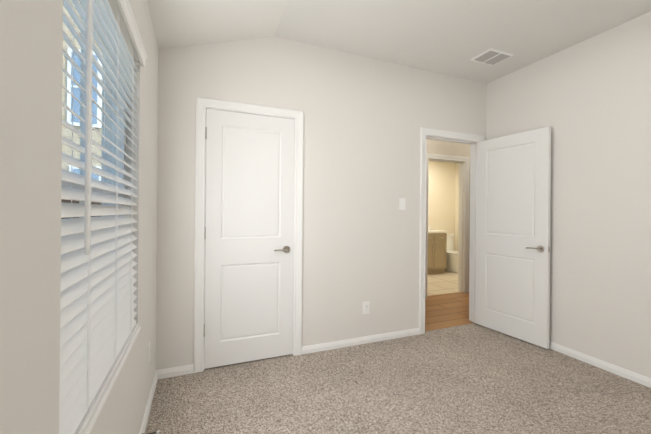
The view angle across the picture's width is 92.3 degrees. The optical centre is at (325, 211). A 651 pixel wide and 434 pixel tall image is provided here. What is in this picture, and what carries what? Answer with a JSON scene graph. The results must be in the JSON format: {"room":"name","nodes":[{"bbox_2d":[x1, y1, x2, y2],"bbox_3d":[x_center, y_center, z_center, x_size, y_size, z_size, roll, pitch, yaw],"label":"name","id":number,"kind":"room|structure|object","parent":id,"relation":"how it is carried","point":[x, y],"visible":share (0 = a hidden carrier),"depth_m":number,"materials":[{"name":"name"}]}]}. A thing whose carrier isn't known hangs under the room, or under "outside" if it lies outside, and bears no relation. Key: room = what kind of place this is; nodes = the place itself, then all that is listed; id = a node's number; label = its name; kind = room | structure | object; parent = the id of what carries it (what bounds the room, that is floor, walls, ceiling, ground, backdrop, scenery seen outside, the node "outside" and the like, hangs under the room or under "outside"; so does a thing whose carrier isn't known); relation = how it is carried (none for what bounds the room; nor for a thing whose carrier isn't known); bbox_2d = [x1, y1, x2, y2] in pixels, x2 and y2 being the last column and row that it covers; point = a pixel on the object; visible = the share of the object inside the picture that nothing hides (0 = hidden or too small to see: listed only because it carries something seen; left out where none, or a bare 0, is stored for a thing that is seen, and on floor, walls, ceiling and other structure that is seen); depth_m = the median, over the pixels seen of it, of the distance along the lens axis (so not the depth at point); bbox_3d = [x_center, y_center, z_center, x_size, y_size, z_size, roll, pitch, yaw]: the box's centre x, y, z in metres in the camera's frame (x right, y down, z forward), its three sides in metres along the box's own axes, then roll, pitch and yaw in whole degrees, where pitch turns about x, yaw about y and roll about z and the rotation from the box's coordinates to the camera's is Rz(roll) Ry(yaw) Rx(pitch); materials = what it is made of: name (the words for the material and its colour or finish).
{"room":"empty bedroom","nodes":[
{"label":"empty bedroom","id":0,"kind":"room"},
{"bbox_2d":[0,0,158,433],"bbox_3d":[-0.560,-0.243,0.433,0.160,2.950,4.210,1,0,-22],"label":"wall","id":1,"kind":"structure","parent":0,"point":[31,52],"depth_m":0.61,"materials":[{"name":"white paint"}]},
{"bbox_2d":[61,2,125,218],"bbox_3d":[-0.837,-0.110,1.101,0.050,1.378,0.965,1,0,-22],"label":"window unit","id":2,"kind":"structure","parent":1,"relation":"in","point":[119,143],"depth_m":1.20,"materials":[{"name":"clear glass"}]},
{"bbox_2d":[59,0,146,433],"bbox_3d":[-0.772,-0.109,1.127,0.086,1.373,1.007,1,0,-22],"label":"window blinds","id":3,"kind":"object","parent":2,"relation":"attached to","point":[98,325],"visible":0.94,"depth_m":0.97,"materials":[{"name":"white plastic"}]},
{"bbox_2d":[82,326,140,433],"bbox_3d":[-0.810,0.591,1.114,0.122,0.020,0.979,1,0,-22],"label":"window sill","id":4,"kind":"structure","parent":1,"relation":"attached to","point":[95,413],"depth_m":1.03,"materials":[{"name":"white wood"}]},
{"bbox_2d":[148,341,149,363],"bbox_3d":[-1.096,0.874,1.944,0.007,0.116,0.072,1,0,-22],"label":"electrical outlet","id":5,"kind":"object","parent":1,"relation":"attached to","point":[148,352],"visible":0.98,"depth_m":1.93,"materials":[{"name":"white plastic"}]},
{"bbox_2d":[139,370,159,433],"bbox_3d":[-0.493,1.201,0.465,0.014,0.063,3.970,1,0,-22],"label":"baseboard","id":6,"kind":"structure","parent":1,"relation":"attached to","point":[157,374],"depth_m":1.94,"materials":[{"name":"white wood"}]},
{"bbox_2d":[147,0,288,48],"bbox_3d":[-0.157,-1.366,0.595,1.010,0.460,4.210,1,0,-22],"label":"ceiling","id":7,"kind":"structure","parent":0,"point":[179,23],"depth_m":2.17,"materials":[{"name":"white paint"}]},
{"bbox_2d":[156,36,486,369],"bbox_3d":[1.422,-0.223,3.450,6.110,2.950,0.120,1,0,-22],"label":"wall","id":8,"kind":"structure","parent":0,"point":[366,119],"depth_m":2.83,"materials":[{"name":"white paint"}]},
{"bbox_2d":[193,97,303,372],"bbox_3d":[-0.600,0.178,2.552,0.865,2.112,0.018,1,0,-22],"label":"door frame","id":9,"kind":"structure","parent":8,"relation":"attached to","point":[202,103],"depth_m":2.43,"materials":[{"name":"white wood"}]},
{"bbox_2d":[204,109,294,368],"bbox_3d":[-0.611,0.211,2.579,0.730,2.022,0.123,1,0,-22],"label":"closet door","id":10,"kind":"structure","parent":8,"relation":"in","point":[249,233],"depth_m":2.55,"materials":[{"name":"painted wood"},{"name":"satin nickel"}]},
{"bbox_2d":[302,328,419,354],"bbox_3d":[0.375,1.211,2.954,1.260,0.063,0.014,1,0,-22],"label":"baseboard","id":11,"kind":"structure","parent":8,"relation":"attached to","point":[353,342],"depth_m":2.92,"materials":[{"name":"white wood"}]},
{"bbox_2d":[363,301,368,313],"bbox_3d":[0.385,0.908,2.961,0.072,0.116,0.007,1,0,-22],"label":"electrical outlet","id":12,"kind":"object","parent":8,"relation":"attached to","point":[366,307],"visible":1,"depth_m":2.96,"materials":[{"name":"white plastic"}]},
{"bbox_2d":[399,198,404,209],"bbox_3d":[0.768,-0.079,3.113,0.072,0.116,0.011,1,0,-22],"label":"switch plate","id":13,"kind":"object","parent":8,"relation":"attached to","point":[401,203],"visible":1,"depth_m":3.11,"materials":[{"name":"white plastic"}]},
{"bbox_2d":[419,127,484,333],"bbox_3d":[1.353,0.196,3.423,0.889,2.112,0.156,1,0,-22],"label":"door frame","id":14,"kind":"structure","parent":8,"relation":"attached to","point":[425,132],"depth_m":3.36,"materials":[{"name":"white wood"}]},
{"bbox_2d":[476,126,550,348],"bbox_3d":[1.867,0.233,3.173,0.123,2.022,0.754,1,0,-27],"label":"bedroom door","id":15,"kind":"structure","parent":8,"relation":"in","point":[513,236],"depth_m":3.11,"materials":[{"name":"painted wood"},{"name":"satin nickel"}]},
{"bbox_2d":[145,323,650,433],"bbox_3d":[1.026,1.297,1.036,3.580,0.100,4.120,1,0,-22],"label":"floor carpet","id":16,"kind":"object","parent":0,"point":[473,378],"visible":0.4,"depth_m":2.14,"materials":[{"name":"beige carpet"}]},
{"bbox_2d":[428,161,455,250],"bbox_3d":[1.833,-0.041,6.782,2.670,2.600,0.120,1,0,-22],"label":"wall","id":17,"kind":"structure","parent":0,"point":[441,196],"depth_m":7.04,"materials":[{"name":"beige paint"}]},
{"bbox_2d":[428,182,428,223],"bbox_3d":[1.844,-0.271,6.713,0.935,1.060,0.012,1,0,-22],"label":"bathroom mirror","id":18,"kind":"object","parent":17,"relation":"attached to","point":[428,202],"visible":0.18,"depth_m":6.88,"materials":[{"name":"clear mirror"}]},
{"bbox_2d":[426,139,469,252],"bbox_3d":[1.775,-0.218,4.782,4.450,2.950,0.120,1,0,-22],"label":"wall","id":19,"kind":"structure","parent":0,"point":[438,147],"depth_m":4.77,"materials":[{"name":"beige paint"}]},
{"bbox_2d":[425,153,469,297],"bbox_3d":[1.824,0.201,4.793,0.865,2.112,0.138,1,0,-22],"label":"door frame","id":20,"kind":"structure","parent":19,"relation":"attached to","point":[466,160],"depth_m":4.88,"materials":[{"name":"white wood"}]},
{"bbox_2d":[455,163,458,250],"bbox_3d":[3.359,-0.028,6.417,0.120,2.600,1.710,1,0,-22],"label":"wall","id":21,"kind":"structure","parent":0,"point":[456,205],"depth_m":7.14,"materials":[{"name":"beige paint"}]},
{"bbox_2d":[274,0,650,83],"bbox_3d":[1.502,-1.521,1.271,2.570,0.120,4.210,1,0,-22],"label":"ceiling","id":22,"kind":"structure","parent":0,"point":[450,37],"depth_m":2.49,"materials":[{"name":"white paint"}]},
{"bbox_2d":[470,48,512,65],"bbox_3d":[1.567,-1.454,2.950,0.300,0.008,0.235,1,0,-22],"label":"ceiling vent","id":23,"kind":"object","parent":22,"relation":"in","point":[491,56],"visible":1,"depth_m":2.94,"materials":[{"name":"white metal"}]},
{"bbox_2d":[486,11,650,377],"bbox_3d":[2.647,-0.214,1.677,0.120,2.950,4.090,1,0,-22],"label":"wall","id":24,"kind":"structure","parent":0,"point":[588,101],"depth_m":2.56,"materials":[{"name":"white paint"}]},
{"bbox_2d":[549,341,650,387],"bbox_3d":[2.543,1.229,1.703,0.030,0.063,3.970,1,0,-22],"label":"baseboard","id":25,"kind":"structure","parent":24,"relation":"attached to","point":[580,356],"depth_m":2.50,"materials":[{"name":"white wood"}]},
{"label":"outside","id":26,"kind":"structure","parent":0,"visible":0},
{"bbox_3d":[-39.424,1.307,16.250,59.839,0.200,100.000,1,0,-22],"label":"ground","id":27,"kind":"structure","parent":26,"visible":0},
{"bbox_2d":[61,199,100,218],"bbox_3d":[-2.786,0.613,0.840,0.140,1.800,15.800,1,0,-22],"label":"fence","id":28,"kind":"object","parent":27,"relation":"on","point":[96,203],"depth_m":6.23,"materials":[{"name":"brown wood"}]},
{"bbox_2d":[62,0,101,180],"bbox_3d":[-4.478,-3.839,15.366,11.100,10.700,12.900,1,0,-22],"label":"brick house","id":29,"kind":"structure","parent":27,"relation":"on","point":[77,96],"depth_m":8.05,"materials":[{"name":"grey"}]},
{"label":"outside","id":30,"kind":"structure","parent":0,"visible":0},
{"bbox_2d":[428,269,459,295],"bbox_3d":[2.192,1.312,5.977,2.750,0.098,1.890,1,0,-22],"label":"floor","id":31,"kind":"structure","parent":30,"point":[445,282],"depth_m":5.51,"materials":[{"name":"beige tile"}]},
{"bbox_2d":[428,225,447,273],"bbox_3d":[1.927,0.734,6.441,1.020,1.051,0.575,1,0,-22],"label":"bathroom vanity","id":32,"kind":"object","parent":31,"relation":"on","point":[437,249],"visible":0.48,"depth_m":6.31,"materials":[{"name":"beige wood"}]},
{"bbox_2d":[445,234,457,272],"bbox_3d":[2.693,0.879,6.678,0.420,0.775,0.707,1,0,-22],"label":"toilet","id":33,"kind":"object","parent":31,"relation":"on","point":[452,262],"visible":0.31,"depth_m":6.55,"materials":[{"name":"white ceramic"}]},
{"bbox_2d":[425,292,473,330],"bbox_3d":[1.975,1.310,4.258,4.450,0.096,1.130,1,0,-22],"label":"floor","id":34,"kind":"structure","parent":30,"point":[442,311],"depth_m":3.98,"materials":[{"name":"brown wood"}]}
]}

